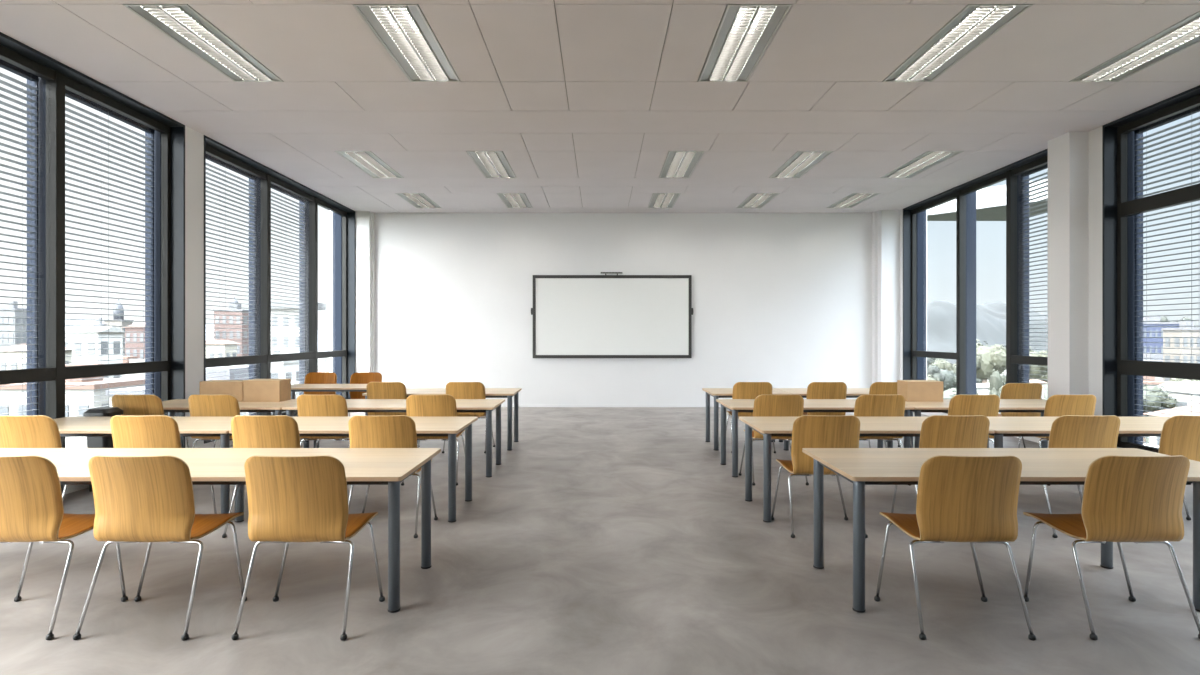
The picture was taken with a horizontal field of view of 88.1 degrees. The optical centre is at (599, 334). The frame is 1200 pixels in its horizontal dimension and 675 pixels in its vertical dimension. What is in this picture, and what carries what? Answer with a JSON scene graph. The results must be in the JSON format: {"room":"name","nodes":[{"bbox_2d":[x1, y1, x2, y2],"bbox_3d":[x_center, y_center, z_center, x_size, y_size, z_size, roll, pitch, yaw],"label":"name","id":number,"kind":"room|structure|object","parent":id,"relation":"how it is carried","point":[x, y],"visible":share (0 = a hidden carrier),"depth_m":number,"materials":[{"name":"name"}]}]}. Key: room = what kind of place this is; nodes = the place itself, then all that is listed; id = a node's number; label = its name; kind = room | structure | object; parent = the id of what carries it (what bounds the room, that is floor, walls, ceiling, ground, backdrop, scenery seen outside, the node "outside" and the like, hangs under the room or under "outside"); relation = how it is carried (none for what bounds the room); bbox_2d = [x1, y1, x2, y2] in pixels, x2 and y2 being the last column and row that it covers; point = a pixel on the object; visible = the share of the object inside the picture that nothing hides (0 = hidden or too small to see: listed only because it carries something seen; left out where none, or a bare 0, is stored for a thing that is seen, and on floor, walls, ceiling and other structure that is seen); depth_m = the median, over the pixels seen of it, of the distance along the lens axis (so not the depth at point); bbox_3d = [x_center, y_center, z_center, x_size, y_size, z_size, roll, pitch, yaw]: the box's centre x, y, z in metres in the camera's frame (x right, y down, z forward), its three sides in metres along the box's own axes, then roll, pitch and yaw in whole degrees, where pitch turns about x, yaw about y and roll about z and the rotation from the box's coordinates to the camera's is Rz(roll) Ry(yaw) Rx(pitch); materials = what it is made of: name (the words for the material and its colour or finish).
{"room":"classroom","nodes":[
{"label":"classroom","id":0,"kind":"room"},
{"bbox_2d":[64,126,232,493],"bbox_3d":[-5.195,-0.770,4.450,0.330,4.540,16.900,0,0,0],"label":"wall","id":1,"kind":"structure","parent":0,"point":[194,140],"depth_m":7.69,"materials":[{"name":"white paint"}]},
{"bbox_2d":[0,32,184,447],"bbox_3d":[-5.247,-0.620,3.755,0.446,4.240,7.510,0,0,0],"label":"window","id":2,"kind":"structure","parent":1,"relation":"in","point":[168,365],"depth_m":5.97,"materials":[{"name":"grey metal"}]},
{"bbox_2d":[0,59,38,415],"bbox_3d":[-5.355,-0.552,5.140,0.083,3.865,1.518,0,0,0],"label":"blind","id":3,"kind":"object","parent":2,"relation":"attached to","point":[5,65],"visible":0.78,"depth_m":5.75,"materials":[{"name":"grey metal"}]},
{"bbox_2d":[65,89,154,447],"bbox_3d":[-5.355,-0.552,6.705,0.083,3.865,1.448,0,0,0],"label":"blind","id":4,"kind":"object","parent":2,"relation":"attached to","point":[69,94],"visible":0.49,"depth_m":6.80,"materials":[{"name":"grey metal"}]},
{"bbox_2d":[204,135,354,443],"bbox_3d":[-5.247,-0.620,10.300,0.446,4.240,4.860,0,0,0],"label":"window","id":5,"kind":"structure","parent":1,"relation":"in","point":[342,353],"depth_m":11.25,"materials":[{"name":"grey"}]},
{"bbox_2d":[206,154,256,415],"bbox_3d":[-5.355,-0.552,8.795,0.083,3.865,1.688,0,0,0],"label":"blind","id":6,"kind":"object","parent":5,"relation":"attached to","point":[208,157],"visible":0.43,"depth_m":9.03,"materials":[{"name":"grey"}]},
{"bbox_2d":[271,184,305,412],"bbox_3d":[-5.355,-0.552,10.490,0.083,3.865,1.538,0,0,0],"label":"blind","id":7,"kind":"object","parent":5,"relation":"attached to","point":[274,187],"visible":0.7,"depth_m":10.72,"materials":[{"name":"grey"}]},
{"bbox_2d":[355,211,373,372],"bbox_3d":[-4.865,-0.520,12.818,0.330,4.040,0.165,0,0,0],"label":"pillar","id":8,"kind":"structure","parent":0,"point":[364,220],"depth_m":12.73,"materials":[{"name":"white paint"}]},
{"bbox_2d":[0,407,1199,674],"bbox_3d":[0.585,1.650,4.500,12.430,0.300,17.400,0,0,0],"label":"floor","id":9,"kind":"structure","parent":0,"point":[606,540],"depth_m":3.74,"materials":[{"name":"concrete"}]},
{"bbox_2d":[0,415,67,501],"bbox_3d":[-4.308,1.048,4.860,0.633,0.905,0.590,0,0,1],"label":"chair","id":10,"kind":"object","parent":9,"relation":"on","point":[32,431],"visible":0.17,"depth_m":4.61,"materials":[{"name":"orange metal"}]},
{"bbox_2d":[0,455,127,639],"bbox_3d":[-2.981,1.048,3.330,0.633,0.905,0.590,0,0,0],"label":"chair","id":11,"kind":"object","parent":9,"relation":"on","point":[31,500],"visible":0.87,"depth_m":3.11,"materials":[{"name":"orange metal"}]},
{"bbox_2d":[83,407,122,491],"bbox_3d":[-4.820,1.105,6.020,0.240,0.790,0.240,0,0,0],"label":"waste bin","id":12,"kind":"object","parent":9,"relation":"on","point":[92,442],"visible":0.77,"depth_m":5.92,"materials":[{"name":"black plastic"}]},
{"bbox_2d":[54,417,232,513],"bbox_3d":[-3.955,1.130,5.355,1.990,0.740,0.850,0,0,0],"label":"table","id":13,"kind":"object","parent":9,"relation":"on","point":[220,427],"visible":0.41,"depth_m":5.04,"materials":[{"name":"brown wood"}]},
{"bbox_2d":[111,395,188,447],"bbox_3d":[-4.661,1.048,6.460,0.633,0.905,0.590,0,0,0],"label":"chair","id":14,"kind":"object","parent":9,"relation":"on","point":[131,405],"visible":0.22,"depth_m":6.21,"materials":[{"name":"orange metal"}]},
{"bbox_2d":[73,455,246,640],"bbox_3d":[-2.308,1.048,3.330,0.633,0.905,0.590,0,0,0],"label":"chair","id":15,"kind":"object","parent":9,"relation":"on","point":[138,499],"visible":0.99,"depth_m":3.11,"materials":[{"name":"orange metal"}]},
{"bbox_2d":[110,415,216,513],"bbox_3d":[-3.410,1.048,4.860,0.633,0.905,0.590,0,0,0],"label":"chair","id":16,"kind":"object","parent":9,"relation":"on","point":[153,431],"visible":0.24,"depth_m":4.62,"materials":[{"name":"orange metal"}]},
{"bbox_2d":[188,395,239,447],"bbox_3d":[-3.889,1.048,6.460,0.633,0.905,0.590,0,0,0],"label":"chair","id":17,"kind":"object","parent":9,"relation":"on","point":[199,405],"visible":0.34,"depth_m":6.22,"materials":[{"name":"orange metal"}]},
{"bbox_2d":[0,448,440,612],"bbox_3d":[-3.008,1.130,3.745,3.884,0.740,0.850,0,0,0],"label":"table","id":18,"kind":"object","parent":9,"relation":"on","point":[390,467],"visible":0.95,"depth_m":3.75,"materials":[{"name":"brown wood"}]},
{"bbox_2d":[162,399,308,447],"bbox_3d":[-4.183,1.130,6.925,1.675,0.740,0.850,0,0,0],"label":"table","id":19,"kind":"object","parent":9,"relation":"on","point":[176,405],"visible":0.21,"depth_m":6.68,"materials":[{"name":"brown wood"}]},
{"bbox_2d":[200,380,242,401],"bbox_3d":[-4.315,0.645,7.180,0.490,0.229,0.240,0,0,0],"label":"cardboard box","id":20,"kind":"object","parent":19,"relation":"on","point":[234,388],"visible":0.54,"depth_m":7.06,"materials":[{"name":"beige cardboard"}]},
{"bbox_2d":[243,379,290,401],"bbox_3d":[-3.845,0.637,7.170,0.410,0.244,0.260,0,0,0],"label":"cardboard box","id":21,"kind":"object","parent":19,"relation":"on","point":[254,390],"visible":1,"depth_m":7.04,"materials":[{"name":"beige cardboard"}]},
{"bbox_2d":[222,415,300,537],"bbox_3d":[-2.508,1.048,4.860,0.633,0.905,0.590,0,0,1],"label":"chair","id":22,"kind":"object","parent":9,"relation":"on","point":[276,431],"visible":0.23,"depth_m":4.62,"materials":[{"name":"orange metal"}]},
{"bbox_2d":[231,455,384,640],"bbox_3d":[-1.529,1.048,3.330,0.633,0.905,0.590,0,0,0],"label":"chair","id":23,"kind":"object","parent":9,"relation":"on","point":[291,498],"visible":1,"depth_m":3.11,"materials":[{"name":"brown wood"}]},
{"bbox_2d":[293,372,336,412],"bbox_3d":[-4.418,1.048,9.600,0.633,0.905,0.590,0,0,0],"label":"chair","id":24,"kind":"object","parent":9,"relation":"on","point":[313,377],"visible":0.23,"depth_m":9.84,"materials":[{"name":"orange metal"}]},
{"bbox_2d":[273,384,366,416],"bbox_3d":[-3.960,1.130,9.275,1.580,0.740,0.750,0,0,0],"label":"table","id":25,"kind":"object","parent":9,"relation":"on","point":[294,387],"visible":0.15,"depth_m":8.98,"materials":[{"name":"brown wood"}]},
{"bbox_2d":[297,395,349,447],"bbox_3d":[-2.798,1.048,6.460,0.633,0.905,0.590,0,0,1],"label":"chair","id":26,"kind":"object","parent":9,"relation":"on","point":[307,405],"visible":0.38,"depth_m":6.22,"materials":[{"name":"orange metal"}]},
{"bbox_2d":[229,417,477,522],"bbox_3d":[-2.045,1.130,5.355,1.821,0.740,0.850,0,0,0],"label":"table","id":27,"kind":"object","parent":9,"relation":"on","point":[449,427],"visible":0.62,"depth_m":5.04,"materials":[{"name":"brown wood"}]},
{"bbox_2d":[348,372,381,416],"bbox_3d":[-3.701,1.048,9.600,0.633,0.905,0.590,0,0,0],"label":"chair","id":28,"kind":"object","parent":9,"relation":"on","point":[358,377],"visible":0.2,"depth_m":9.84,"materials":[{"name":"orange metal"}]},
{"bbox_2d":[348,415,437,537],"bbox_3d":[-1.629,1.048,4.860,0.633,0.905,0.590,0,0,0],"label":"chair","id":29,"kind":"object","parent":9,"relation":"on","point":[394,431],"visible":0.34,"depth_m":4.62,"materials":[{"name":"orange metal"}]},
{"bbox_2d":[366,382,419,446],"bbox_3d":[-2.732,1.048,8.140,0.633,0.905,0.590,0,0,0],"label":"chair","id":30,"kind":"object","parent":9,"relation":"on","point":[375,390],"visible":0.53,"depth_m":7.90,"materials":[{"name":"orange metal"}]},
{"bbox_2d":[282,399,504,476],"bbox_3d":[-2.230,1.130,6.925,2.220,0.740,0.850,0,0,0],"label":"table","id":31,"kind":"object","parent":9,"relation":"on","point":[353,405],"visible":0.57,"depth_m":6.68,"materials":[{"name":"brown wood"}]},
{"bbox_2d":[401,395,464,485],"bbox_3d":[-1.702,1.048,6.460,0.633,0.905,0.590,0,0,0],"label":"chair","id":32,"kind":"object","parent":9,"relation":"on","point":[416,405],"visible":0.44,"depth_m":6.22,"materials":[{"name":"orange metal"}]},
{"bbox_2d":[362,388,521,450],"bbox_3d":[-2.100,1.130,8.445,1.960,0.740,0.850,0,0,0],"label":"table","id":33,"kind":"object","parent":9,"relation":"on","point":[508,393],"visible":0.57,"depth_m":8.20,"materials":[{"name":"brown wood"}]},
{"bbox_2d":[442,382,494,452],"bbox_3d":[-1.718,1.048,8.140,0.633,0.905,0.590,0,0,1],"label":"chair","id":34,"kind":"object","parent":9,"relation":"on","point":[458,390],"visible":0.6,"depth_m":7.90,"materials":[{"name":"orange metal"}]},
{"bbox_2d":[702,388,790,450],"bbox_3d":[1.969,1.130,8.445,1.022,0.740,0.850,0,0,0],"label":"table","id":35,"kind":"object","parent":9,"relation":"on","point":[717,393],"visible":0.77,"depth_m":8.10,"materials":[{"name":"brown wood"}]},
{"bbox_2d":[726,382,775,452],"bbox_3d":[1.951,1.048,8.140,0.633,0.905,0.590,0,0,0],"label":"chair","id":36,"kind":"object","parent":9,"relation":"on","point":[741,390],"visible":0.55,"depth_m":7.89,"materials":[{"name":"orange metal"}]},
{"bbox_2d":[739,395,808,485],"bbox_3d":[1.798,1.048,6.460,0.633,0.905,0.590,0,0,-1],"label":"chair","id":37,"kind":"object","parent":9,"relation":"on","point":[764,405],"visible":0.45,"depth_m":6.22,"materials":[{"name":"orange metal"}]},
{"bbox_2d":[716,399,913,476],"bbox_3d":[2.337,1.130,6.925,1.927,0.740,0.850,0,0,0],"label":"table","id":38,"kind":"object","parent":9,"relation":"on","point":[734,405],"visible":0.62,"depth_m":6.59,"materials":[{"name":"brown wood"}]},
{"bbox_2d":[771,415,867,537],"bbox_3d":[1.695,1.048,4.860,0.633,0.905,0.590,0,0,0],"label":"chair","id":39,"kind":"object","parent":9,"relation":"on","point":[809,431],"visible":0.69,"depth_m":4.63,"materials":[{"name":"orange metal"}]},
{"bbox_2d":[803,382,846,415],"bbox_3d":[2.902,1.048,8.140,0.633,0.905,0.590,0,0,0],"label":"chair","id":40,"kind":"object","parent":9,"relation":"on","point":[815,390],"visible":0.48,"depth_m":7.90,"materials":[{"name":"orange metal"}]},
{"bbox_2d":[774,388,912,447],"bbox_3d":[3.292,1.130,8.445,1.615,0.740,0.850,0,0,0],"label":"table","id":41,"kind":"object","parent":9,"relation":"on","point":[851,392],"visible":0.21,"depth_m":8.34,"materials":[{"name":"brown wood"}]},
{"bbox_2d":[739,417,993,522],"bbox_3d":[2.217,1.130,5.355,1.855,0.740,0.850,0,0,0],"label":"table","id":42,"kind":"object","parent":9,"relation":"on","point":[769,427],"visible":0.59,"depth_m":5.15,"materials":[{"name":"brown wood"}]},
{"bbox_2d":[854,395,910,485],"bbox_3d":[2.820,1.048,6.460,0.633,0.905,0.590,0,0,0],"label":"chair","id":43,"kind":"object","parent":9,"relation":"on","point":[865,405],"visible":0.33,"depth_m":6.22,"materials":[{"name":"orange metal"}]},
{"bbox_2d":[891,415,989,512],"bbox_3d":[2.662,1.048,4.860,0.633,0.905,0.590,0,0,1],"label":"chair","id":44,"kind":"object","parent":9,"relation":"on","point":[937,431],"visible":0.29,"depth_m":4.62,"materials":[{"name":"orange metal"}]},
{"bbox_2d":[874,455,1035,640],"bbox_3d":[1.862,1.048,3.330,0.633,0.905,0.590,0,0,1],"label":"chair","id":45,"kind":"object","parent":9,"relation":"on","point":[972,499],"visible":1,"depth_m":3.11,"materials":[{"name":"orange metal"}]},
{"bbox_2d":[887,399,1047,447],"bbox_3d":[4.253,1.130,6.925,1.895,0.740,0.850,0,0,0],"label":"table","id":46,"kind":"object","parent":9,"relation":"on","point":[1006,405],"visible":0.23,"depth_m":6.68,"materials":[{"name":"brown wood"}]},
{"bbox_2d":[897,380,942,401],"bbox_3d":[3.705,0.645,7.180,0.410,0.229,0.240,0,0,0],"label":"cardboard box","id":47,"kind":"object","parent":46,"relation":"on","point":[912,390],"visible":0.92,"depth_m":7.06,"materials":[{"name":"beige cardboard"}]},
{"bbox_2d":[948,395,999,445],"bbox_3d":[3.771,1.048,6.460,0.633,0.905,0.590,0,0,0],"label":"chair","id":48,"kind":"object","parent":9,"relation":"on","point":[959,405],"visible":0.28,"depth_m":6.21,"materials":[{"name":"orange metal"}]},
{"bbox_2d":[802,448,1199,612],"bbox_3d":[2.478,1.130,3.745,2.245,0.740,0.850,0,0,0],"label":"table","id":49,"kind":"object","parent":9,"relation":"on","point":[862,467],"visible":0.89,"depth_m":3.69,"materials":[{"name":"brown wood"}]},
{"bbox_2d":[998,383,1041,447],"bbox_3d":[5.261,1.048,7.950,0.633,0.905,0.590,0,0,0],"label":"chair","id":50,"kind":"object","parent":9,"relation":"on","point":[1009,390],"visible":0.44,"depth_m":7.71,"materials":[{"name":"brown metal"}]},
{"bbox_2d":[1018,395,1095,485],"bbox_3d":[4.738,1.048,6.460,0.633,0.905,0.590,0,0,-1],"label":"chair","id":51,"kind":"object","parent":9,"relation":"on","point":[1056,405],"visible":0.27,"depth_m":6.21,"materials":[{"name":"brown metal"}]},
{"bbox_2d":[987,417,1170,447],"bbox_3d":[4.525,1.130,5.355,2.750,0.740,0.850,0,0,0],"label":"table","id":52,"kind":"object","parent":9,"relation":"on","point":[1002,427],"visible":0.24,"depth_m":5.09,"materials":[{"name":"brown wood"}]},
{"bbox_2d":[1043,415,1119,537],"bbox_3d":[3.637,1.048,4.860,0.633,0.905,0.590,0,0,1],"label":"chair","id":53,"kind":"object","parent":9,"relation":"on","point":[1067,431],"visible":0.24,"depth_m":4.62,"materials":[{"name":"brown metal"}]},
{"bbox_2d":[1023,455,1199,639],"bbox_3d":[2.700,1.048,3.330,0.633,0.905,0.590,0,0,0],"label":"chair","id":54,"kind":"object","parent":9,"relation":"on","point":[1136,499],"visible":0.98,"depth_m":3.11,"materials":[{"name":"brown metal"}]},
{"bbox_2d":[1158,415,1199,519],"bbox_3d":[4.470,1.048,4.860,0.633,0.905,0.590,0,0,0],"label":"chair","id":55,"kind":"object","parent":9,"relation":"on","point":[1180,434],"visible":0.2,"depth_m":4.63,"materials":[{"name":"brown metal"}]},
{"bbox_2d":[0,0,1199,212],"bbox_3d":[0.535,-2.640,4.450,11.790,0.200,16.900,0,0,0],"label":"ceiling","id":56,"kind":"structure","parent":0,"point":[586,102],"depth_m":6.47,"materials":[{"name":"tile"}]},
{"bbox_2d":[123,4,282,81],"bbox_3d":[-3.420,-2.588,5.490,0.492,0.104,1.452,0,0,0],"label":"ceiling light","id":57,"kind":"object","parent":56,"relation":"attached to","point":[183,24],"visible":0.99,"depth_m":5.37,"materials":[{"name":"grey metal"}]},
{"bbox_2d":[335,151,403,177],"bbox_3d":[-3.420,-2.588,9.295,0.492,0.104,1.462,0,0,0],"label":"ceiling light","id":58,"kind":"object","parent":56,"relation":"attached to","point":[368,162],"visible":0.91,"depth_m":9.22,"materials":[{"name":"grey metal"}]},
{"bbox_2d":[353,4,459,81],"bbox_3d":[-1.650,-2.588,5.490,0.492,0.104,1.452,0,0,0],"label":"ceiling light","id":59,"kind":"object","parent":56,"relation":"attached to","point":[403,30],"visible":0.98,"depth_m":5.38,"materials":[{"name":"grey metal"}]},
{"bbox_2d":[395,193,440,207],"bbox_3d":[-3.420,-2.588,11.750,0.492,0.104,1.292,0,0,0],"label":"ceiling light","id":60,"kind":"object","parent":56,"relation":"attached to","point":[418,200],"visible":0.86,"depth_m":11.74,"materials":[{"name":"grey metal"}]},
{"bbox_2d":[466,151,515,177],"bbox_3d":[-1.600,-2.588,9.295,0.492,0.104,1.462,0,0,0],"label":"ceiling light","id":61,"kind":"object","parent":56,"relation":"attached to","point":[492,164],"visible":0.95,"depth_m":9.23,"materials":[{"name":"grey metal"}]},
{"bbox_2d":[497,193,531,207],"bbox_3d":[-1.600,-2.588,11.750,0.492,0.104,1.292,0,0,0],"label":"ceiling light","id":62,"kind":"object","parent":56,"relation":"attached to","point":[511,200],"visible":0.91,"depth_m":11.74,"materials":[{"name":"grey"}]},
{"bbox_2d":[648,193,680,207],"bbox_3d":[1.200,-2.588,11.750,0.492,0.104,1.292,0,0,0],"label":"ceiling light","id":63,"kind":"object","parent":56,"relation":"attached to","point":[658,200],"visible":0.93,"depth_m":11.75,"materials":[{"name":"grey"}]},
{"bbox_2d":[659,151,704,177],"bbox_3d":[1.200,-2.588,9.295,0.492,0.104,1.462,0,0,0],"label":"ceiling light","id":64,"kind":"object","parent":56,"relation":"attached to","point":[677,164],"visible":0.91,"depth_m":9.23,"materials":[{"name":"grey metal"}]},
{"bbox_2d":[698,4,791,81],"bbox_3d":[1.230,-2.588,5.490,0.492,0.104,1.452,0,0,0],"label":"ceiling light","id":65,"kind":"object","parent":56,"relation":"attached to","point":[744,32],"visible":0.98,"depth_m":5.38,"materials":[{"name":"grey metal"}]},
{"bbox_2d":[737,193,779,207],"bbox_3d":[2.980,-2.588,11.750,0.492,0.104,1.292,0,0,0],"label":"ceiling light","id":66,"kind":"object","parent":56,"relation":"attached to","point":[755,200],"visible":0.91,"depth_m":11.75,"materials":[{"name":"grey"}]},
{"bbox_2d":[769,151,832,177],"bbox_3d":[2.980,-2.588,9.295,0.492,0.104,1.462,0,0,0],"label":"ceiling light","id":67,"kind":"object","parent":56,"relation":"attached to","point":[800,163],"visible":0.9,"depth_m":9.22,"materials":[{"name":"grey metal"}]},
{"bbox_2d":[827,193,879,207],"bbox_3d":[4.780,-2.588,11.750,0.492,0.104,1.292,0,0,0],"label":"ceiling light","id":68,"kind":"object","parent":56,"relation":"attached to","point":[854,199],"visible":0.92,"depth_m":11.74,"materials":[{"name":"grey"}]},
{"bbox_2d":[881,151,963,177],"bbox_3d":[4.780,-2.588,9.295,0.492,0.104,1.462,0,0,0],"label":"ceiling light","id":69,"kind":"object","parent":56,"relation":"attached to","point":[927,160],"visible":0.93,"depth_m":9.22,"materials":[{"name":"grey metal"}]},
{"bbox_2d":[883,4,1032,81],"bbox_3d":[3.080,-2.588,5.490,0.492,0.104,1.452,0,0,0],"label":"ceiling light","id":70,"kind":"object","parent":56,"relation":"attached to","point":[974,24],"visible":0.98,"depth_m":5.38,"materials":[{"name":"grey metal"}]},
{"bbox_2d":[1069,11,1199,81],"bbox_3d":[4.950,-2.588,5.490,0.492,0.104,1.452,0,0,0],"label":"ceiling light","id":71,"kind":"object","parent":56,"relation":"attached to","point":[1184,34],"visible":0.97,"depth_m":5.59,"materials":[{"name":"grey metal"}]},
{"bbox_2d":[329,210,926,404],"bbox_3d":[0.585,-0.770,13.050,12.430,4.540,0.300,0,0,0],"label":"wall","id":72,"kind":"structure","parent":0,"point":[782,300],"depth_m":12.90,"materials":[{"name":"white paint"}]},
{"bbox_2d":[501,405,720,406],"bbox_3d":[0.480,1.475,12.894,10.360,0.050,0.012,0,0,0],"label":"baseboard","id":73,"kind":"structure","parent":72,"relation":"attached to","point":[501,405],"depth_m":12.89,"materials":[{"name":"white paint"}]},
{"bbox_2d":[531,275,692,357],"bbox_3d":[0.250,-0.380,12.864,3.368,1.720,0.068,0,0,0],"label":"whiteboard","id":74,"kind":"object","parent":72,"relation":"attached to","point":[575,316],"visible":1,"depth_m":12.85,"materials":[{"name":"white"}]},
{"bbox_2d":[872,210,899,383],"bbox_3d":[5.880,-0.520,12.750,0.440,4.040,0.300,0,0,0],"label":"pillar","id":75,"kind":"structure","parent":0,"point":[885,223],"depth_m":12.60,"materials":[{"name":"white paint"}]},
{"bbox_2d":[900,126,1101,442],"bbox_3d":[6.265,-0.770,4.450,0.330,4.540,16.900,0,0,0],"label":"wall","id":76,"kind":"structure","parent":0,"point":[1094,136],"depth_m":7.68,"materials":[{"name":"white paint"}]},
{"bbox_2d":[903,149,1047,413],"bbox_3d":[6.317,-0.620,10.290,0.446,4.240,4.380,0,0,0],"label":"window","id":77,"kind":"structure","parent":76,"relation":"in","point":[915,353],"depth_m":10.77,"materials":[{"name":"grey metal"}]},
{"bbox_2d":[1021,164,1047,397],"bbox_3d":[6.425,-0.552,8.805,0.083,3.865,1.248,0,0,0],"label":"blind","id":78,"kind":"object","parent":77,"relation":"attached to","point":[1043,167],"visible":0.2,"depth_m":9.21,"materials":[{"name":"grey metal"}]},
{"bbox_2d":[1102,85,1199,452],"bbox_3d":[6.317,-0.620,3.760,0.446,4.240,7.520,0,0,0],"label":"window","id":79,"kind":"structure","parent":76,"relation":"in","point":[1119,206],"depth_m":7.46,"materials":[{"name":"grey metal"}]},
{"bbox_2d":[1134,106,1199,445],"bbox_3d":[6.425,-0.552,6.690,0.083,3.865,1.498,0,0,0],"label":"blind","id":80,"kind":"object","parent":79,"relation":"attached to","point":[1196,109],"visible":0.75,"depth_m":7.12,"materials":[{"name":"grey metal"}]},
{"bbox_2d":[1048,132,1087,443],"bbox_3d":[5.980,-0.520,7.930,0.240,4.040,0.380,0,0,0],"label":"pillar","id":81,"kind":"structure","parent":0,"point":[1067,152],"depth_m":7.75,"materials":[{"name":"white paint"}]},
{"label":"outside","id":82,"kind":"structure","parent":0,"visible":0},
{"bbox_2d":[927,179,1047,220],"bbox_3d":[11.975,-5.082,23.220,10.450,0.750,4.760,0,0,0],"label":"curved canopy","id":83,"kind":"object","parent":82,"point":[990,201],"visible":0.21,"depth_m":23.20,"materials":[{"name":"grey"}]},
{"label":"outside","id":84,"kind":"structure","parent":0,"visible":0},
{"bbox_2d":[327,358,1148,443],"bbox_3d":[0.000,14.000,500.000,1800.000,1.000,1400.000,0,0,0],"label":"ground","id":85,"kind":"structure","parent":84,"point":[946,392],"depth_m":146.86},
{"bbox_2d":[0,301,26,348],"bbox_3d":[-105.210,3.732,111.136,3.119,19.536,2.551,0,0,0],"label":"building","id":86,"kind":"structure","parent":85,"relation":"on","point":[11,307],"depth_m":109.99,"materials":[{"name":"concrete"}]},
{"bbox_2d":[0,345,71,369],"bbox_3d":[-58.000,7.200,63.760,5.100,12.600,4.220,0,0,0],"label":"building","id":87,"kind":"structure","parent":85,"relation":"on","point":[68,352],"depth_m":62.00,"materials":[{"name":"tile"}]},
{"bbox_2d":[0,364,144,447],"bbox_3d":[-38.656,7.834,45.875,7.252,11.332,5.857,0,0,0],"label":"house","id":88,"kind":"structure","parent":85,"relation":"on","point":[88,381],"depth_m":43.08,"materials":[{"name":"tile"}]},
{"bbox_2d":[65,326,126,377],"bbox_3d":[-63.145,6.206,76.936,5.539,14.589,4.571,0,0,0],"label":"building","id":89,"kind":"structure","parent":85,"relation":"on","point":[118,342],"depth_m":75.34,"materials":[{"name":"grey"}]},
{"bbox_2d":[125,322,144,357],"bbox_3d":[-87.168,5.513,120.588,7.171,15.974,5.877,0,0,0],"label":"building","id":90,"kind":"structure","parent":85,"relation":"on","point":[133,331],"depth_m":118.00,"materials":[{"name":"brick"}]},
{"bbox_2d":[65,318,328,351],"bbox_3d":[-469.677,-0.714,520.000,570.323,28.428,180.000,0,0,0],"label":"hill","id":91,"kind":"structure","parent":85,"relation":"on","point":[323,335],"depth_m":487.68,"materials":[{"name":"white"}]},
{"bbox_2d":[106,367,298,414],"bbox_3d":[-26.784,7.889,43.520,9.642,11.221,7.770,0,0,0],"label":"house","id":92,"kind":"structure","parent":85,"relation":"on","point":[241,371],"depth_m":42.02,"materials":[{"name":"grey"}]},
{"bbox_2d":[206,340,239,366],"bbox_3d":[-50.065,7.073,81.342,4.055,12.855,3.384,0,0,0],"label":"building","id":93,"kind":"structure","parent":85,"relation":"on","point":[209,345],"depth_m":80.00,"materials":[{"name":"tile"}]},
{"bbox_2d":[213,296,248,355],"bbox_3d":[-78.000,2.634,132.348,6.151,21.732,4.977,0,0,0],"label":"building","id":94,"kind":"structure","parent":85,"relation":"on","point":[236,337],"depth_m":130.01,"materials":[{"name":"brick"}]},
{"bbox_2d":[229,350,298,380],"bbox_3d":[-42.725,7.753,79.705,6.957,11.494,5.622,0,0,0],"label":"house","id":95,"kind":"structure","parent":85,"relation":"on","point":[283,364],"depth_m":77.65,"materials":[{"name":"grey"}]},
{"bbox_2d":[271,301,325,353],"bbox_3d":[-48.113,4.208,96.834,7.610,18.584,6.668,0,0,0],"label":"building","id":96,"kind":"structure","parent":85,"relation":"on","point":[321,306],"depth_m":95.00,"materials":[{"name":"concrete"}]},
{"bbox_2d":[927,365,955,390],"bbox_3d":[44.471,8.678,80.928,5.415,9.677,5.692,0,0,-41],"label":"broadleaf tree","id":97,"kind":"object","parent":85,"relation":"on","point":[948,378],"visible":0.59,"depth_m":79.53,"materials":[{"name":"green plant"}]},
{"bbox_2d":[976,339,1005,382],"bbox_3d":[43.651,6.992,70.438,5.054,13.059,5.531,0,0,22],"label":"broadleaf tree","id":98,"kind":"object","parent":85,"relation":"on","point":[988,359],"visible":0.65,"depth_m":68.63,"materials":[{"name":"green plant"}]},
{"bbox_2d":[927,301,1198,363],"bbox_3d":[228.871,-2.039,330.000,500.323,31.078,144.000,0,0,0],"label":"hill","id":99,"kind":"structure","parent":85,"relation":"on","point":[941,315],"depth_m":289.36,"materials":[{"name":"white"}]},
{"bbox_2d":[1143,316,1178,352],"bbox_3d":[108.774,4.886,123.097,8.022,17.229,6.474,0,0,0],"label":"building","id":100,"kind":"structure","parent":85,"relation":"on","point":[1151,331],"depth_m":120.01,"materials":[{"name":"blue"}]},
{"bbox_2d":[1143,383,1179,443],"bbox_3d":[56.599,9.316,65.248,5.586,8.396,4.596,0,0,-7],"label":"broadleaf tree","id":101,"kind":"object","parent":85,"relation":"on","point":[1156,389],"visible":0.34,"depth_m":63.74,"materials":[{"name":"green plant"}]},
{"bbox_2d":[1143,404,1199,444],"bbox_3d":[48.086,9.348,47.044,8.209,8.305,6.707,0,0,0],"label":"house","id":102,"kind":"structure","parent":85,"relation":"on","point":[1186,408],"depth_m":48.11,"materials":[{"name":"tile"}]},
{"bbox_2d":[1158,382,1199,407],"bbox_3d":[72.532,9.585,74.973,7.706,7.830,6.305,0,0,0],"label":"house","id":103,"kind":"structure","parent":85,"relation":"on","point":[1171,385],"depth_m":73.66,"materials":[{"name":"grey"}]},
{"bbox_2d":[1162,321,1199,380],"bbox_3d":[95.968,5.547,101.677,4.474,15.906,3.635,0,0,0],"label":"building","id":104,"kind":"structure","parent":85,"relation":"on","point":[1174,342],"depth_m":100.42,"materials":[{"name":"stone"}]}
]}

